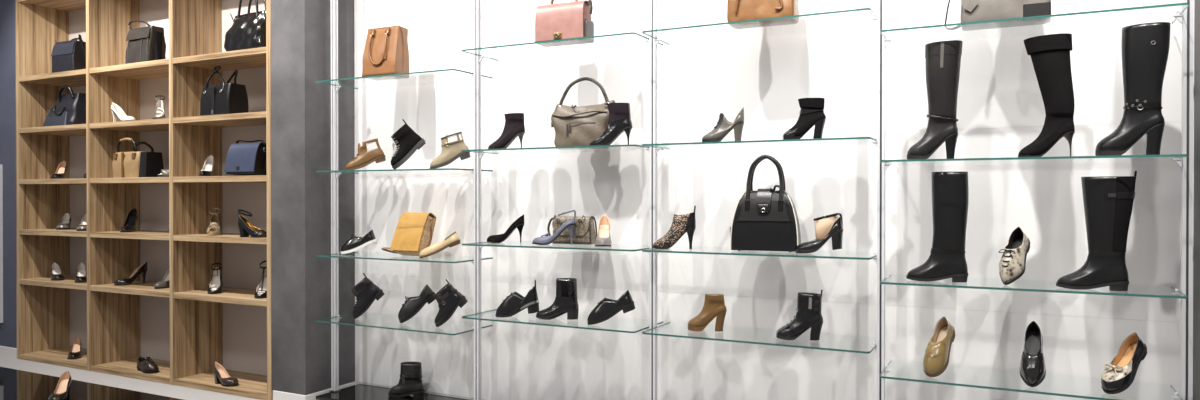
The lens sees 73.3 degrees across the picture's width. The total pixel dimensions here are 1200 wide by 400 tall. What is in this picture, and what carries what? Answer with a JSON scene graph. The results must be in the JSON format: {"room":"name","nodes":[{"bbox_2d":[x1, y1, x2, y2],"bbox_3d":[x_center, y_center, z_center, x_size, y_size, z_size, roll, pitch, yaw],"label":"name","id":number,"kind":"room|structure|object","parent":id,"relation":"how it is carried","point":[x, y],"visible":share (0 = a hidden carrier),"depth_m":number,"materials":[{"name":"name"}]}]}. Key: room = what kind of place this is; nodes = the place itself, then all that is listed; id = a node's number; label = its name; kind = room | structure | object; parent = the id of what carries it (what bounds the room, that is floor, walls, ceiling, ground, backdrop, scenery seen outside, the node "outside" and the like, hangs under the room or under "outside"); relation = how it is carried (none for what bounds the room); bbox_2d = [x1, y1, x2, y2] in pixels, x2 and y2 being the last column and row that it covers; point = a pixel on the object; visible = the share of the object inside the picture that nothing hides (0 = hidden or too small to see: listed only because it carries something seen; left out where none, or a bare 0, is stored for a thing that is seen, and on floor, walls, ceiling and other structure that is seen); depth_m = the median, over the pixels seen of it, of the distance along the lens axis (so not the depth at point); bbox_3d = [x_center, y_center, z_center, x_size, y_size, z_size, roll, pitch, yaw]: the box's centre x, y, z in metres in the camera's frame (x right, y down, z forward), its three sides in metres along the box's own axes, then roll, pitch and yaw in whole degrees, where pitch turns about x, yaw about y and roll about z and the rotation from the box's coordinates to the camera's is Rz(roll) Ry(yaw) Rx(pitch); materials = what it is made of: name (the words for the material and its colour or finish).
{"room":"shoe store","nodes":[
{"label":"shoe store","id":0,"kind":"room"},
{"bbox_2d":[0,0,16,347],"bbox_3d":[-5.407,-0.591,7.041,2.910,3.380,0.880,0,0,27],"label":"wall","id":1,"kind":"structure","parent":0,"point":[8,328],"depth_m":6.04,"materials":[{"name":"grey paint"}]},
{"bbox_2d":[0,165,2,322],"bbox_3d":[-4.833,0.329,6.242,0.720,1.194,0.020,0,0,27],"label":"wall panel","id":2,"kind":"object","parent":1,"relation":"attached to","point":[1,166],"visible":1,"depth_m":6.08,"materials":[{"name":"grey"}]},
{"bbox_2d":[0,346,16,369],"bbox_3d":[-5.409,1.184,7.048,2.910,0.170,0.888,0,0,27],"label":"baseboard","id":3,"kind":"structure","parent":1,"relation":"attached to","point":[8,355],"depth_m":6.04,"materials":[{"name":"white paint"}]},
{"bbox_2d":[271,0,354,394],"bbox_3d":[-1.669,-0.578,4.915,0.276,3.382,0.588,0,0,27],"label":"pillar","id":4,"kind":"structure","parent":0,"point":[300,29],"depth_m":4.68,"materials":[{"name":"grey concrete"}]},
{"bbox_2d":[354,0,1193,399],"bbox_3d":[0.391,-0.488,4.037,4.590,3.550,0.150,0,0,27],"label":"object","id":5,"kind":"structure","parent":0,"point":[704,73],"depth_m":3.78,"materials":[{"name":"white paint"}]},
{"bbox_2d":[1193,0,1199,399],"bbox_3d":[2.833,-0.480,2.566,1.500,3.550,0.610,0,0,27],"label":"wall","id":6,"kind":"structure","parent":0,"point":[1196,231],"depth_m":2.95,"materials":[{"name":"grey paint"}]},
{"bbox_3d":[-1.766,1.351,1.489,14.500,0.100,9.000,0,0,27],"label":"floor","id":7,"kind":"structure","parent":0,"visible":0},
{"bbox_2d":[48,370,71,399],"bbox_3d":[-3.177,1.099,4.746,0.088,0.145,0.220,0,0,-15],"label":"pump","id":8,"kind":"object","parent":7,"relation":"on","point":[62,390],"visible":1,"depth_m":4.78,"materials":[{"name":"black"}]},
{"bbox_2d":[0,367,182,399],"bbox_3d":[-4.290,1.226,5.035,4.150,0.110,1.170,0,0,27],"label":"plinth","id":9,"kind":"object","parent":7,"relation":"on","point":[15,384],"visible":1,"depth_m":4.96,"materials":[{"name":"black"}]},
{"bbox_2d":[15,0,272,399],"bbox_3d":[-3.039,-0.390,5.504,2.696,3.336,0.372,0,0,27],"label":"shelving unit","id":10,"kind":"object","parent":7,"relation":"on","point":[185,329],"visible":0.85,"depth_m":5.58,"materials":[{"name":"brown wood"}]},
{"bbox_2d":[50,262,64,279],"bbox_3d":[-4.001,0.525,5.934,0.084,0.120,0.200,0,0,-43],"label":"pump","id":11,"kind":"object","parent":10,"relation":"on","point":[56,274],"visible":1,"depth_m":5.95,"materials":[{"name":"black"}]},
{"bbox_2d":[50,161,67,178],"bbox_3d":[-3.971,-0.223,5.923,0.084,0.140,0.200,0,0,-17],"label":"pump","id":12,"kind":"object","parent":10,"relation":"on","point":[60,172],"visible":0.94,"depth_m":5.95,"materials":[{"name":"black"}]},
{"bbox_2d":[56,213,70,228],"bbox_3d":[-3.994,0.157,6.011,0.086,0.120,0.196,0,0,-23],"label":"pump","id":13,"kind":"object","parent":10,"relation":"on","point":[65,222],"visible":1,"depth_m":6.03,"materials":[{"name":"grey leather"}]},
{"bbox_2d":[43,85,85,126],"bbox_3d":[-3.866,-0.675,5.851,0.434,0.293,0.216,0,0,29],"label":"handbag","id":14,"kind":"object","parent":10,"relation":"on","point":[69,109],"visible":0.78,"depth_m":5.74,"materials":[{"name":"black leather"}]},
{"bbox_2d":[51,34,85,72],"bbox_3d":[-3.785,-1.039,5.779,0.289,0.263,0.136,0,0,27],"label":"handbag","id":15,"kind":"object","parent":10,"relation":"on","point":[69,55],"visible":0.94,"depth_m":5.71,"materials":[{"name":"blue leather"}]},
{"bbox_2d":[67,337,81,358],"bbox_3d":[-3.809,1.074,5.851,0.084,0.130,0.200,0,0,-25],"label":"pump","id":16,"kind":"object","parent":10,"relation":"on","point":[75,352],"visible":1,"depth_m":5.87,"materials":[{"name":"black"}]},
{"bbox_2d":[74,263,86,282],"bbox_3d":[-3.725,0.521,5.789,0.084,0.130,0.190,0,0,-33],"label":"pump","id":17,"kind":"object","parent":10,"relation":"on","point":[81,275],"visible":0.96,"depth_m":5.81,"materials":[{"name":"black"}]},
{"bbox_2d":[76,214,86,230],"bbox_3d":[-3.701,0.159,5.789,0.086,0.120,0.191,0,0,-23],"label":"pump","id":18,"kind":"object","parent":10,"relation":"on","point":[82,226],"visible":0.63,"depth_m":5.74,"materials":[{"name":"grey leather"}]},
{"bbox_2d":[111,102,135,121],"bbox_3d":[-3.233,-0.597,5.463,0.200,0.140,0.076,0,0,19],"label":"pump","id":19,"kind":"object","parent":10,"relation":"on","point":[117,111],"visible":0.9,"depth_m":5.46,"materials":[{"name":"white leather"}]},
{"bbox_2d":[120,208,137,231],"bbox_3d":[-3.271,0.140,5.602,0.084,0.160,0.210,0,0,-11],"label":"pump","id":20,"kind":"object","parent":10,"relation":"on","point":[130,224],"visible":1,"depth_m":5.63,"materials":[{"name":"black leather"}]},
{"bbox_2d":[114,261,146,284],"bbox_3d":[-3.266,0.509,5.611,0.080,0.155,0.210,0,0,42],"label":"pump","id":21,"kind":"object","parent":10,"relation":"on","point":[142,269],"visible":1,"depth_m":5.62,"materials":[{"name":"black leather"}]},
{"bbox_2d":[112,138,163,177],"bbox_3d":[-3.133,-0.285,5.461,0.356,0.270,0.163,0,0,27],"label":"handbag","id":22,"kind":"object","parent":10,"relation":"on","point":[136,163],"visible":0.95,"depth_m":5.39,"materials":[{"name":"beige leather"}]},
{"bbox_2d":[125,20,165,63],"bbox_3d":[-3.009,-1.052,5.359,0.315,0.293,0.138,0,0,29],"label":"handbag","id":23,"kind":"object","parent":10,"relation":"on","point":[148,43],"visible":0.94,"depth_m":5.29,"materials":[{"name":"grey leather"}]},
{"bbox_2d":[137,357,158,372],"bbox_3d":[-3.021,1.094,5.378,0.219,0.095,0.087,0,0,35],"label":"loafer","id":24,"kind":"object","parent":10,"relation":"on","point":[145,365],"visible":1,"depth_m":5.34,"materials":[{"name":"brown leather"}]},
{"bbox_2d":[152,95,165,118],"bbox_3d":[-2.936,-0.617,5.366,0.082,0.183,0.203,0,0,-25],"label":"sandal","id":25,"kind":"object","parent":10,"relation":"on","point":[158,113],"visible":0.94,"depth_m":5.39,"materials":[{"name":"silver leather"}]},
{"bbox_2d":[154,269,169,287],"bbox_3d":[-2.924,0.510,5.430,0.080,0.155,0.210,0,0,7],"label":"pump","id":26,"kind":"object","parent":10,"relation":"on","point":[165,282],"visible":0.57,"depth_m":5.39,"materials":[{"name":"grey leather"}]},
{"bbox_2d":[157,169,168,176],"bbox_3d":[-2.809,-0.226,5.310,0.190,0.152,0.080,0,0,-35],"label":"sandal","id":27,"kind":"object","parent":10,"relation":"on","point":[164,173],"visible":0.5,"depth_m":5.25,"materials":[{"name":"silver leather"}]},
{"bbox_2d":[199,155,214,175],"bbox_3d":[-2.530,-0.221,5.187,0.078,0.145,0.201,0,0,-11],"label":"pump","id":28,"kind":"object","parent":10,"relation":"on","point":[209,163],"visible":0.93,"depth_m":5.22,"materials":[{"name":"white leather"}]},
{"bbox_2d":[207,208,220,234],"bbox_3d":[-2.463,0.136,5.145,0.080,0.173,0.193,0,0,-21],"label":"sandal","id":29,"kind":"object","parent":10,"relation":"on","point":[214,227],"visible":1,"depth_m":5.15,"materials":[{"name":"beige leather"}]},
{"bbox_2d":[207,263,221,293],"bbox_3d":[-2.455,0.498,5.144,0.082,0.183,0.203,0,0,-19],"label":"sandal","id":30,"kind":"object","parent":10,"relation":"on","point":[214,287],"visible":1,"depth_m":5.16,"materials":[{"name":"silver metal"}]},
{"bbox_2d":[200,66,248,115],"bbox_3d":[-2.349,-0.680,5.031,0.265,0.313,0.168,0,0,27],"label":"tote bag","id":31,"kind":"object","parent":10,"relation":"on","point":[225,98],"visible":0.96,"depth_m":4.97,"materials":[{"name":"black leather"}]},
{"bbox_2d":[213,362,238,386],"bbox_3d":[-2.326,1.079,5.004,0.205,0.130,0.084,0,0,29],"label":"pump","id":32,"kind":"object","parent":10,"relation":"on","point":[221,375],"visible":1,"depth_m":5.01,"materials":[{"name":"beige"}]},
{"bbox_2d":[224,0,265,51],"bbox_3d":[-2.124,-1.094,4.929,0.342,0.384,0.183,0,0,29],"label":"tote bag","id":33,"kind":"object","parent":10,"relation":"on","point":[247,31],"visible":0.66,"depth_m":4.86,"materials":[{"name":"black leather"}]},
{"bbox_2d":[224,140,266,175],"bbox_3d":[-2.149,-0.259,4.942,0.291,0.223,0.145,0,0,27],"label":"shoulder bag","id":34,"kind":"object","parent":10,"relation":"on","point":[242,159],"visible":0.85,"depth_m":4.90,"materials":[{"name":"blue leather"}]},
{"bbox_2d":[238,209,266,237],"bbox_3d":[-2.090,0.140,4.849,0.203,0.168,0.082,0,0,15],"label":"sandal","id":35,"kind":"object","parent":10,"relation":"on","point":[246,229],"visible":0.95,"depth_m":4.84,"materials":[{"name":"black leather"}]},
{"bbox_2d":[254,260,266,297],"bbox_3d":[-2.061,0.484,4.931,0.082,0.213,0.213,0,0,-11],"label":"sandal","id":36,"kind":"object","parent":10,"relation":"on","point":[261,289],"visible":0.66,"depth_m":4.93,"materials":[{"name":"black leather"}]},
{"bbox_2d":[273,381,355,399],"bbox_3d":[-1.661,1.198,4.918,0.264,0.168,0.594,0,0,27],"label":"baseboard","id":37,"kind":"structure","parent":7,"relation":"on","point":[277,395],"depth_m":4.67,"materials":[{"name":"white"}]},
{"bbox_2d":[329,0,340,391],"bbox_3d":[-1.555,-0.573,4.720,0.044,3.390,0.044,0,0,27],"label":"post","id":38,"kind":"object","parent":7,"relation":"on","point":[334,3],"visible":1,"depth_m":4.71,"materials":[{"name":"silver metal"}]},
{"bbox_2d":[316,384,469,399],"bbox_3d":[0.279,1.208,3.821,4.120,0.160,0.346,0,0,27],"label":"plinth","id":39,"kind":"object","parent":7,"relation":"on","point":[359,391],"visible":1,"depth_m":4.63,"materials":[{"name":"black"}]},
{"bbox_2d":[388,362,424,397],"bbox_3d":[-1.109,1.028,4.616,0.211,0.190,0.089,0,0,7],"label":"boot","id":40,"kind":"object","parent":39,"relation":"on","point":[410,381],"visible":1,"depth_m":4.58,"materials":[{"name":"grey leather"}]},
{"bbox_2d":[473,0,481,399],"bbox_3d":[-0.646,-0.570,4.248,0.044,3.390,0.044,0,0,27],"label":"post","id":41,"kind":"object","parent":7,"relation":"on","point":[477,3],"visible":1,"depth_m":4.24,"materials":[{"name":"silver metal"}]},
{"bbox_2d":[315,69,492,91],"bbox_3d":[-1.099,-0.655,4.485,0.990,0.046,0.355,0,0,27],"label":"glass shelf","id":42,"kind":"object","parent":41,"relation":"attached to","point":[338,86],"visible":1,"depth_m":4.34,"materials":[{"name":"teal"}]},
{"bbox_2d":[362,26,408,80],"bbox_3d":[-1.181,-0.809,4.443,0.249,0.275,0.148,0,0,27],"label":"tote bag","id":43,"kind":"object","parent":42,"relation":"on","point":[386,51],"visible":0.99,"depth_m":4.40,"materials":[{"name":"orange leather"}]},
{"bbox_2d":[316,314,492,334],"bbox_3d":[-1.099,0.697,4.493,0.990,0.046,0.355,0,0,27],"label":"glass shelf","id":44,"kind":"object","parent":41,"relation":"attached to","point":[338,318],"visible":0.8,"depth_m":4.35,"materials":[{"name":"teal"}]},
{"bbox_2d":[351,273,383,318],"bbox_3d":[-1.331,0.549,4.622,0.186,0.261,0.089,0,0,-15],"label":"boot","id":45,"kind":"object","parent":44,"relation":"on","point":[365,291],"visible":1,"depth_m":4.59,"materials":[{"name":"black leather"}]},
{"bbox_2d":[398,285,434,322],"bbox_3d":[-1.011,0.574,4.470,0.212,0.213,0.093,0,0,-15],"label":"shoe","id":46,"kind":"object","parent":44,"relation":"on","point":[412,306],"visible":0.99,"depth_m":4.44,"materials":[{"name":"grey leather"}]},
{"bbox_2d":[434,279,467,326],"bbox_3d":[-0.801,0.553,4.334,0.179,0.256,0.089,0,0,-13],"label":"boot","id":47,"kind":"object","parent":44,"relation":"on","point":[448,299],"visible":1,"depth_m":4.30,"materials":[{"name":"black leather"}]},
{"bbox_2d":[316,168,492,177],"bbox_3d":[-1.099,-0.148,4.488,0.990,0.046,0.355,0,0,27],"label":"glass shelf","id":48,"kind":"object","parent":41,"relation":"attached to","point":[338,172],"visible":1,"depth_m":4.34,"materials":[{"name":"teal"}]},
{"bbox_2d":[345,138,385,169],"bbox_3d":[-1.346,-0.260,4.625,0.227,0.189,0.089,0,0,-11],"label":"boot","id":49,"kind":"object","parent":48,"relation":"on","point":[364,157],"visible":0.98,"depth_m":4.60,"materials":[{"name":"brown leather"}]},
{"bbox_2d":[391,119,425,168],"bbox_3d":[-1.056,-0.305,4.440,0.190,0.281,0.091,0,0,-15],"label":"boot","id":50,"kind":"object","parent":48,"relation":"on","point":[406,140],"visible":0.99,"depth_m":4.41,"materials":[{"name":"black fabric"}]},
{"bbox_2d":[430,132,470,168],"bbox_3d":[-0.804,-0.266,4.326,0.217,0.203,0.087,0,0,-9],"label":"boot","id":51,"kind":"object","parent":48,"relation":"on","point":[451,151],"visible":0.98,"depth_m":4.30,"materials":[{"name":"white leather"}]},
{"bbox_2d":[316,252,492,264],"bbox_3d":[-1.099,0.329,4.491,0.990,0.046,0.355,0,0,27],"label":"glass shelf","id":52,"kind":"object","parent":41,"relation":"attached to","point":[337,256],"visible":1,"depth_m":4.34,"materials":[{"name":"teal"}]},
{"bbox_2d":[340,229,376,253],"bbox_3d":[-1.392,0.240,4.652,0.206,0.141,0.089,0,0,-9],"label":"shoe","id":53,"kind":"object","parent":52,"relation":"on","point":[355,243],"visible":1,"depth_m":4.62,"materials":[{"name":"black leather"}]},
{"bbox_2d":[381,212,435,255],"bbox_3d":[-1.062,0.191,4.492,0.302,0.243,0.168,0,0,31],"label":"crossbody bag","id":54,"kind":"object","parent":52,"relation":"on","point":[414,231],"visible":0.96,"depth_m":4.44,"materials":[{"name":"yellow leather"}]},
{"bbox_2d":[419,231,459,258],"bbox_3d":[-0.853,0.240,4.294,0.223,0.147,0.087,0,0,2],"label":"shoe","id":55,"kind":"object","parent":52,"relation":"on","point":[452,240],"visible":1,"depth_m":4.26,"materials":[{"name":"beige leather"}]},
{"bbox_2d":[649,0,657,399],"bbox_3d":[0.251,-0.567,3.782,0.044,3.390,0.044,0,0,27],"label":"post","id":56,"kind":"object","parent":7,"relation":"on","point":[653,4],"visible":1,"depth_m":3.78,"materials":[{"name":"silver metal"}]},
{"bbox_2d":[462,241,648,253],"bbox_3d":[-0.195,0.239,4.021,0.979,0.046,0.355,0,0,27],"label":"glass shelf","id":57,"kind":"object","parent":56,"relation":"attached to","point":[480,244],"visible":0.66,"depth_m":3.86,"materials":[{"name":"teal"}]},
{"bbox_2d":[487,214,523,242],"bbox_3d":[-0.487,0.147,4.156,0.195,0.148,0.076,0,0,1],"label":"pump","id":58,"kind":"object","parent":57,"relation":"on","point":[519,223],"visible":1,"depth_m":4.13,"materials":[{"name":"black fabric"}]},
{"bbox_2d":[532,210,575,244],"bbox_3d":[-0.228,0.135,3.998,0.218,0.174,0.076,0,0,4],"label":"pump","id":59,"kind":"object","parent":57,"relation":"on","point":[545,240],"visible":1,"depth_m":3.97,"materials":[{"name":"blue leather"}]},
{"bbox_2d":[547,215,596,244],"bbox_3d":[-0.146,0.149,4.072,0.250,0.146,0.094,0,0,24],"label":"handbag","id":60,"kind":"object","parent":57,"relation":"on","point":[584,231],"visible":0.78,"depth_m":4.04,"materials":[{"name":"beige leather"}]},
{"bbox_2d":[595,215,611,246],"bbox_3d":[0.018,0.147,3.909,0.081,0.150,0.201,0,0,3],"label":"pump","id":61,"kind":"object","parent":57,"relation":"on","point":[603,239],"visible":1,"depth_m":3.93,"materials":[{"name":"leather"}]},
{"bbox_2d":[462,309,662,332],"bbox_3d":[-0.195,0.609,4.024,0.979,0.046,0.355,0,0,27],"label":"glass shelf","id":62,"kind":"object","parent":56,"relation":"attached to","point":[481,312],"visible":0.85,"depth_m":3.88,"materials":[{"name":"teal"}]},
{"bbox_2d":[495,280,538,317],"bbox_3d":[-0.419,0.498,4.088,0.224,0.187,0.087,0,0,1],"label":"shoe","id":63,"kind":"object","parent":62,"relation":"on","point":[515,302],"visible":0.99,"depth_m":4.06,"materials":[{"name":"black leather"}]},
{"bbox_2d":[536,278,578,319],"bbox_3d":[-0.213,0.492,4.020,0.215,0.200,0.084,0,0,4],"label":"boot","id":64,"kind":"object","parent":62,"relation":"on","point":[566,301],"visible":1,"depth_m":3.99,"materials":[{"name":"black leather"}]},
{"bbox_2d":[587,290,634,324],"bbox_3d":[0.054,0.509,3.820,0.229,0.168,0.087,0,0,4],"label":"shoe","id":65,"kind":"object","parent":62,"relation":"on","point":[606,308],"visible":1,"depth_m":3.79,"materials":[{"name":"black leather"}]},
{"bbox_2d":[462,32,663,62],"bbox_3d":[-0.195,-0.744,4.016,0.979,0.046,0.355,0,0,27],"label":"glass shelf","id":66,"kind":"object","parent":56,"relation":"attached to","point":[481,57],"visible":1,"depth_m":3.88,"materials":[{"name":"teal"}]},
{"bbox_2d":[535,0,593,46],"bbox_3d":[-0.168,-0.896,3.905,0.283,0.272,0.117,0,0,25],"label":"satchel","id":67,"kind":"object","parent":66,"relation":"on","point":[567,20],"visible":0.94,"depth_m":3.86,"materials":[{"name":"leather"}]},
{"bbox_2d":[462,144,663,158],"bbox_3d":[-0.195,-0.237,4.019,0.979,0.046,0.355,0,0,27],"label":"glass shelf","id":68,"kind":"object","parent":56,"relation":"attached to","point":[481,153],"visible":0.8,"depth_m":3.87,"materials":[{"name":"teal"}]},
{"bbox_2d":[488,113,524,150],"bbox_3d":[-0.477,-0.348,4.111,0.190,0.188,0.084,0,0,2],"label":"boot","id":69,"kind":"object","parent":68,"relation":"on","point":[514,127],"visible":1,"depth_m":4.08,"materials":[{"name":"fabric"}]},
{"bbox_2d":[551,77,614,149],"bbox_3d":[-0.082,-0.429,3.995,0.330,0.351,0.133,0,0,23],"label":"handbag","id":70,"kind":"object","parent":68,"relation":"on","point":[573,125],"visible":0.79,"depth_m":3.95,"materials":[{"name":"beige leather"}]},
{"bbox_2d":[589,103,631,146],"bbox_3d":[0.051,-0.356,3.829,0.205,0.206,0.084,0,0,5],"label":"boot","id":71,"kind":"object","parent":68,"relation":"on","point":[619,121],"visible":0.98,"depth_m":3.80,"materials":[{"name":"black leather"}]},
{"bbox_2d":[642,322,876,353],"bbox_3d":[0.704,0.611,3.557,0.996,0.046,0.355,0,0,27],"label":"glass shelf","id":72,"kind":"object","parent":56,"relation":"attached to","point":[657,329],"visible":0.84,"depth_m":3.39,"materials":[{"name":"teal"}]},
{"bbox_2d":[688,293,726,331],"bbox_3d":[0.488,0.511,3.672,0.176,0.165,0.084,0,0,10],"label":"boot","id":73,"kind":"object","parent":72,"relation":"on","point":[714,306],"visible":1,"depth_m":3.64,"materials":[{"name":"brown leather"}]},
{"bbox_2d":[776,290,822,340],"bbox_3d":[0.855,0.488,3.451,0.196,0.215,0.086,0,0,13],"label":"boot","id":74,"kind":"object","parent":72,"relation":"on","point":[808,315],"visible":1,"depth_m":3.42,"materials":[{"name":"black leather"}]},
{"bbox_2d":[642,8,876,45],"bbox_3d":[0.704,-0.742,3.549,0.996,0.046,0.355,0,0,27],"label":"glass shelf","id":75,"kind":"object","parent":56,"relation":"attached to","point":[861,9],"visible":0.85,"depth_m":3.38,"materials":[{"name":"teal"}]},
{"bbox_2d":[727,0,798,28],"bbox_3d":[0.700,-0.941,3.467,0.293,0.366,0.144,0,0,25],"label":"tote bag","id":76,"kind":"object","parent":75,"relation":"on","point":[737,10],"visible":0.82,"depth_m":3.43,"materials":[{"name":"leather"}]},
{"bbox_2d":[642,137,876,153],"bbox_3d":[0.704,-0.235,3.552,0.996,0.046,0.355,0,0,27],"label":"glass shelf","id":77,"kind":"object","parent":56,"relation":"attached to","point":[874,139],"visible":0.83,"depth_m":3.38,"materials":[{"name":"teal"}]},
{"bbox_2d":[702,107,743,141],"bbox_3d":[0.544,-0.330,3.566,0.185,0.157,0.084,0,0,10],"label":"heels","id":78,"kind":"object","parent":77,"relation":"on","point":[723,126],"visible":0.96,"depth_m":3.54,"materials":[{"name":"grey leather"}]},
{"bbox_2d":[782,98,825,140],"bbox_3d":[0.859,-0.338,3.392,0.179,0.176,0.086,0,0,12],"label":"boot","id":79,"kind":"object","parent":77,"relation":"on","point":[811,114],"visible":0.96,"depth_m":3.36,"materials":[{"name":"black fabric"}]},
{"bbox_2d":[642,248,876,263],"bbox_3d":[0.704,0.241,3.554,0.996,0.046,0.355,0,0,27],"label":"glass shelf","id":80,"kind":"object","parent":56,"relation":"attached to","point":[657,251],"visible":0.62,"depth_m":3.37,"materials":[{"name":"teal"}]},
{"bbox_2d":[653,206,695,248],"bbox_3d":[0.340,0.124,3.688,0.197,0.200,0.084,0,0,10],"label":"bootie","id":81,"kind":"object","parent":80,"relation":"on","point":[681,224],"visible":1,"depth_m":3.65,"materials":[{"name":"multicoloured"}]},
{"bbox_2d":[730,155,800,251],"bbox_3d":[0.725,0.013,3.550,0.306,0.424,0.134,0,0,21],"label":"handbag","id":82,"kind":"object","parent":80,"relation":"on","point":[763,219],"visible":0.97,"depth_m":3.50,"materials":[{"name":"black leather"}]},
{"bbox_2d":[796,213,842,252],"bbox_3d":[0.925,0.139,3.398,0.195,0.173,0.085,0,0,14],"label":"pump","id":83,"kind":"object","parent":80,"relation":"on","point":[827,227],"visible":1,"depth_m":3.37,"materials":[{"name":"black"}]},
{"bbox_2d":[877,0,885,399],"bbox_3d":[1.157,-0.564,3.312,0.044,3.390,0.044,0,0,27],"label":"post","id":84,"kind":"object","parent":7,"relation":"on","point":[881,4],"visible":1,"depth_m":3.31,"materials":[{"name":"silver metal"}]},
{"bbox_2d":[880,361,1182,399],"bbox_3d":[1.613,0.705,3.085,0.998,0.046,0.355,0,0,27],"label":"glass shelf","id":85,"kind":"object","parent":84,"relation":"attached to","point":[886,371],"visible":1,"depth_m":2.96,"materials":[{"name":"teal"}]},
{"bbox_2d":[923,317,954,376],"bbox_3d":[1.342,0.576,3.181,0.188,0.225,0.087,0,0,-42],"label":"loafer","id":86,"kind":"object","parent":85,"relation":"on","point":[937,351],"visible":1,"depth_m":3.14,"materials":[{"name":"beige leather"}]},
{"bbox_2d":[1019,321,1045,386],"bbox_3d":[1.630,0.575,3.033,0.087,0.228,0.192,0,0,30],"label":"loafer","id":87,"kind":"object","parent":85,"relation":"on","point":[1032,368],"visible":1,"depth_m":2.99,"materials":[{"name":"black leather"}]},
{"bbox_2d":[1101,333,1146,393],"bbox_3d":[1.891,0.586,2.904,0.212,0.207,0.089,0,0,-26],"label":"loafer","id":88,"kind":"object","parent":85,"relation":"on","point":[1117,376],"visible":1,"depth_m":2.88,"materials":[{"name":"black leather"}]},
{"bbox_2d":[880,275,1187,301],"bbox_3d":[1.613,0.337,3.083,0.998,0.046,0.355,0,0,27],"label":"glass shelf","id":89,"kind":"object","parent":84,"relation":"attached to","point":[1178,296],"visible":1,"depth_m":2.90,"materials":[{"name":"teal"}]},
{"bbox_2d":[906,172,968,282],"bbox_3d":[1.331,0.105,3.182,0.226,0.430,0.103,0,0,23],"label":"boot","id":90,"kind":"object","parent":89,"relation":"on","point":[950,190],"visible":1,"depth_m":3.13,"materials":[{"name":"black leather"}]},
{"bbox_2d":[998,227,1029,284],"bbox_3d":[1.587,0.211,3.085,0.187,0.218,0.089,0,0,-41],"label":"shoe","id":91,"kind":"object","parent":89,"relation":"on","point":[1012,264],"visible":1,"depth_m":3.04,"materials":[{"name":"beige leather"}]},
{"bbox_2d":[1056,171,1136,290],"bbox_3d":[1.784,0.109,2.901,0.248,0.426,0.113,0,0,28],"label":"boot","id":92,"kind":"object","parent":89,"relation":"on","point":[1107,200],"visible":1,"depth_m":2.85,"materials":[{"name":"black leather"}]},
{"bbox_2d":[880,3,1188,46],"bbox_3d":[1.613,-0.647,3.077,0.998,0.046,0.355,0,0,27],"label":"glass shelf","id":93,"kind":"object","parent":84,"relation":"attached to","point":[1178,17],"visible":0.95,"depth_m":2.89,"materials":[{"name":"teal"}]},
{"bbox_2d":[944,0,1051,30],"bbox_3d":[1.511,-0.859,3.070,0.365,0.391,0.143,0,0,27],"label":"shoulder bag","id":94,"kind":"object","parent":93,"relation":"on","point":[971,10],"visible":0.9,"depth_m":3.02,"materials":[{"name":"leather"}]},
{"bbox_2d":[880,154,1188,170],"bbox_3d":[1.613,-0.140,3.080,0.998,0.046,0.355,0,0,27],"label":"glass shelf","id":95,"kind":"object","parent":84,"relation":"attached to","point":[1176,159],"visible":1,"depth_m":2.89,"materials":[{"name":"teal"}]},
{"bbox_2d":[907,40,962,158],"bbox_3d":[1.304,-0.384,3.142,0.200,0.454,0.104,0,0,23],"label":"boot","id":96,"kind":"object","parent":95,"relation":"on","point":[942,58],"visible":0.99,"depth_m":3.10,"materials":[{"name":"grey leather"}]},
{"bbox_2d":[1018,33,1074,156],"bbox_3d":[1.639,-0.379,2.961,0.182,0.446,0.120,0,0,27],"label":"boot","id":97,"kind":"object","parent":95,"relation":"on","point":[1050,54],"visible":0.99,"depth_m":2.92,"materials":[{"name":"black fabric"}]},
{"bbox_2d":[1095,22,1170,155],"bbox_3d":[1.873,-0.383,2.835,0.219,0.454,0.109,0,0,29],"label":"boot","id":98,"kind":"object","parent":95,"relation":"on","point":[1145,46],"visible":0.99,"depth_m":2.79,"materials":[{"name":"black leather"}]},
{"bbox_2d":[1180,0,1193,399],"bbox_3d":[2.069,-0.562,2.838,0.044,3.390,0.044,0,0,27],"label":"post","id":99,"kind":"object","parent":7,"relation":"on","point":[1188,14],"visible":1,"depth_m":2.83,"materials":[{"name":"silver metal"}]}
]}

